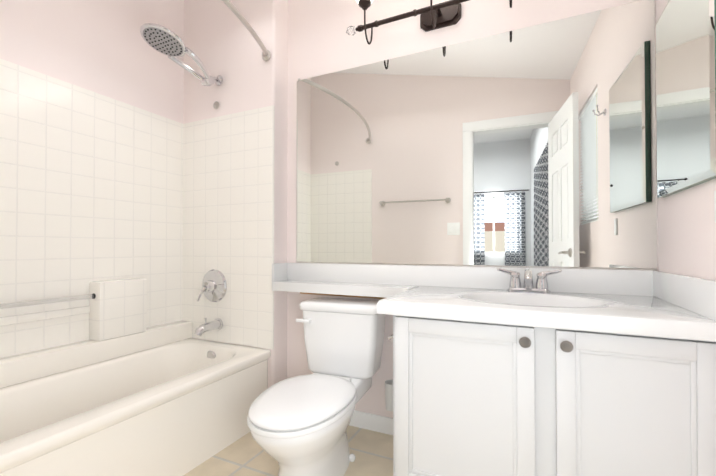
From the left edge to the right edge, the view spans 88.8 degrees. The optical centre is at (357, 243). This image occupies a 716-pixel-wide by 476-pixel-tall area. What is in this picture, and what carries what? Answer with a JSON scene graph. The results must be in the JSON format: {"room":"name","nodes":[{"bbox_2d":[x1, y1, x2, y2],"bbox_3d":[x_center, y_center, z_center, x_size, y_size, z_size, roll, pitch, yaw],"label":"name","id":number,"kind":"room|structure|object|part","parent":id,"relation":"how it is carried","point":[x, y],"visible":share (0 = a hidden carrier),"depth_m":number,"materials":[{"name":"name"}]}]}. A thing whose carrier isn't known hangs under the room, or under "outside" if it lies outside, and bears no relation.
{"room":"bathroom","nodes":[
{"label":"bathroom","id":0,"kind":"room"},
{"bbox_2d":[0,0,183,123],"bbox_3d":[-1.502,-0.542,1.749,0.120,3.050,1.950,0,-1,25],"label":"wall","id":1,"kind":"structure","parent":0,"point":[102,47],"depth_m":1.93,"materials":[{"name":"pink paint"}]},
{"bbox_2d":[0,59,182,357],"bbox_3d":[-1.472,-0.098,1.658,0.007,1.376,1.580,0,-1,25],"label":"wall tile","id":2,"kind":"structure","parent":1,"relation":"attached to","point":[91,186],"depth_m":1.81,"materials":[{"name":"white tile"}]},
{"bbox_2d":[0,306,89,325],"bbox_3d":[-1.580,0.329,1.398,0.015,0.036,1.013,0,-1,25],"label":"ridge","id":3,"kind":"object","parent":2,"relation":"attached to","point":[17,319],"visible":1,"depth_m":1.67,"materials":[{"name":"white tile"}]},
{"bbox_2d":[0,321,191,387],"bbox_3d":[-1.427,0.538,1.629,0.093,0.103,1.566,0,-1,25],"label":"tile ledge","id":4,"kind":"object","parent":2,"relation":"attached to","point":[20,368],"visible":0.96,"depth_m":1.75,"materials":[{"name":"white tile"}]},
{"bbox_2d":[89,278,146,340],"bbox_3d":[-1.276,0.342,1.953,0.092,0.294,0.250,0,-1,25],"label":"wall tiles","id":5,"kind":"structure","parent":1,"relation":"attached to","point":[118,308],"depth_m":1.90,"materials":[{"name":"white tile"}]},
{"bbox_2d":[183,0,287,387],"bbox_3d":[-0.780,-0.511,2.282,0.732,3.000,0.130,0,-1,25],"label":"wall","id":6,"kind":"structure","parent":0,"point":[219,39],"depth_m":2.17,"materials":[{"name":"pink paint"}]},
{"bbox_2d":[0,23,226,335],"bbox_3d":[-1.279,-0.284,1.578,0.369,1.623,1.567,0,-1,29],"label":"fittings","id":7,"kind":"object","parent":6,"relation":"attached to","point":[169,43],"visible":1,"depth_m":1.99,"materials":[{"name":"silver metal"}]},
{"bbox_3d":[-1.464,0.261,1.593,0.057,0.023,0.562,0,-1,25],"label":"bar rail","id":8,"kind":"part","parent":7,"relation":"part of","materials":[{"name":"silver metal"}]},
{"bbox_3d":[-0.885,0.483,2.143,0.068,0.101,0.174,0,-1,25],"label":"spout mount","id":9,"kind":"part","parent":7,"relation":"part of","materials":[{"name":"silver metal"}]},
{"bbox_2d":[182,105,273,349],"bbox_3d":[-0.803,-0.092,2.216,0.728,1.376,0.013,0,-1,25],"label":"wall tiles","id":10,"kind":"structure","parent":6,"relation":"attached to","point":[228,196],"depth_m":2.18,"materials":[{"name":"white tile"}]},
{"bbox_2d":[222,0,270,60],"bbox_3d":[-0.787,-1.082,1.346,0.212,0.059,1.577,0,-1,25],"label":"rail","id":11,"kind":"object","parent":6,"relation":"attached to","point":[266,54],"visible":1,"depth_m":1.82,"materials":[{"name":"silver metal"}]},
{"bbox_2d":[183,425,392,475],"bbox_3d":[-0.300,1.002,1.214,2.735,0.050,1.860,0,-1,25],"label":"floor","id":12,"kind":"structure","parent":0,"point":[248,455],"depth_m":1.66,"materials":[{"name":"beige tile"}]},
{"bbox_2d":[0,338,270,475],"bbox_3d":[-1.145,0.785,1.493,0.725,0.390,1.574,0,-1,25],"label":"bathtub","id":13,"kind":"object","parent":12,"relation":"on","point":[180,408],"visible":0.96,"depth_m":1.56,"materials":[{"name":"white ceramic"}]},
{"bbox_2d":[247,297,385,475],"bbox_3d":[-0.171,0.637,1.584,0.427,0.699,0.794,0,-1,20],"label":"toilet","id":14,"kind":"object","parent":12,"relation":"on","point":[297,425],"visible":1,"depth_m":1.52,"materials":[{"name":"white ceramic"}]},
{"bbox_3d":[-0.216,0.638,1.456,0.380,0.019,0.522,0,-1,20],"label":"seat","id":15,"kind":"part","parent":14,"relation":"part of","materials":[{"name":"white plastic"}]},
{"bbox_3d":[-0.213,0.622,1.466,0.370,0.051,0.534,0,-1,20],"label":"seat lid","id":16,"kind":"part","parent":14,"relation":"part of","materials":[{"name":"white plastic"}]},
{"bbox_3d":[-0.270,0.384,1.819,0.079,0.027,0.022,0,-1,20],"label":"handle","id":17,"kind":"part","parent":14,"relation":"part of","materials":[{"name":"white plastic"}]},
{"bbox_3d":[-0.069,0.313,1.858,0.424,0.044,0.216,0,-1,20],"label":"lid","id":18,"kind":"part","parent":14,"relation":"part of","materials":[{"name":"white ceramic"}]},
{"bbox_3d":[-0.069,0.493,1.856,0.396,0.313,0.196,0,-1,20],"label":"tank","id":19,"kind":"part","parent":14,"relation":"part of","materials":[{"name":"white ceramic"}]},
{"bbox_2d":[272,263,715,475],"bbox_3d":[0.253,0.542,1.535,1.758,0.878,0.575,0,-1,25],"label":"bathroom vanity","id":20,"kind":"object","parent":12,"relation":"on","point":[508,371],"visible":1,"depth_m":1.15,"materials":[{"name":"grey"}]},
{"bbox_3d":[0.340,0.556,1.217,0.450,0.591,0.018,0,-1,25],"label":"door","id":21,"kind":"part","parent":20,"relation":"part of","materials":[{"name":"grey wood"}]},
{"bbox_3d":[0.510,0.299,1.114,0.034,0.034,0.028,0,-1,25],"label":"door knob","id":22,"kind":"part","parent":20,"relation":"part of","materials":[{"name":"grey metal"}]},
{"bbox_2d":[497,268,561,292],"bbox_3d":[0.695,0.153,1.491,0.246,0.103,0.155,0,-1,25],"label":"faucet","id":23,"kind":"object","parent":20,"relation":"on","point":[542,286],"depth_m":1.51,"materials":[{"name":"silver metal"}]},
{"bbox_3d":[0.609,0.299,1.067,0.034,0.034,0.028,0,-1,25],"label":"door knob","id":24,"kind":"part","parent":20,"relation":"part of","materials":[{"name":"grey metal"}]},
{"bbox_3d":[0.765,0.554,1.017,0.374,0.591,0.018,0,-1,25],"label":"door","id":25,"kind":"part","parent":20,"relation":"part of","materials":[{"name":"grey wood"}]},
{"bbox_2d":[385,380,392,410],"bbox_3d":[0.176,0.759,1.835,0.076,0.130,0.096,0,-1,25],"label":"toilet paper roll","id":26,"kind":"object","parent":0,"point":[389,394],"visible":0.52,"depth_m":1.80,"materials":[{"name":"white paper"}]},
{"bbox_2d":[287,0,658,417],"bbox_3d":[0.125,-0.539,1.994,2.615,3.050,0.120,0,-1,25],"label":"wall","id":27,"kind":"structure","parent":0,"point":[321,41],"depth_m":1.96,"materials":[{"name":"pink paint"}]},
{"bbox_2d":[349,410,392,434],"bbox_3d":[-0.040,0.943,1.981,0.847,0.085,0.012,0,-1,25],"label":"baseboard","id":28,"kind":"structure","parent":27,"relation":"attached to","point":[373,422],"depth_m":1.92,"materials":[{"name":"white paint"}]},
{"bbox_2d":[346,0,511,44],"bbox_3d":[0.350,-1.145,1.679,0.948,0.312,0.270,0,-1,25],"label":"vanity light bar","id":29,"kind":"object","parent":27,"relation":"attached to","point":[440,15],"visible":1,"depth_m":1.77,"materials":[{"name":"black metal"}]},
{"bbox_2d":[296,0,656,269],"bbox_3d":[0.402,-0.431,1.790,1.687,1.085,0.010,0,-1,25],"label":"vanity mirror","id":30,"kind":"object","parent":27,"relation":"attached to","point":[534,146],"visible":0.93,"depth_m":1.68,"materials":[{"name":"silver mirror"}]},
{"bbox_2d":[656,0,715,280],"bbox_3d":[1.043,-0.526,1.014,0.120,3.000,0.870,0,-1,25],"label":"wall","id":31,"kind":"structure","parent":0,"point":[686,233],"depth_m":1.16,"materials":[{"name":"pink paint"}]},
{"bbox_2d":[656,0,715,197],"bbox_3d":[1.030,-0.504,1.158,0.024,0.660,0.480,0,-1,25],"label":"mirror","id":32,"kind":"object","parent":31,"relation":"attached to","point":[686,85],"visible":1,"depth_m":1.11,"materials":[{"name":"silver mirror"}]},
{"bbox_2d":[714,191,715,222],"bbox_3d":[0.950,-0.099,0.962,0.006,0.085,0.035,0,-1,25],"label":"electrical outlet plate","id":33,"kind":"object","parent":31,"relation":"attached to","point":[715,204],"visible":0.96,"depth_m":0.97,"materials":[{"name":"white plastic"}]}
]}

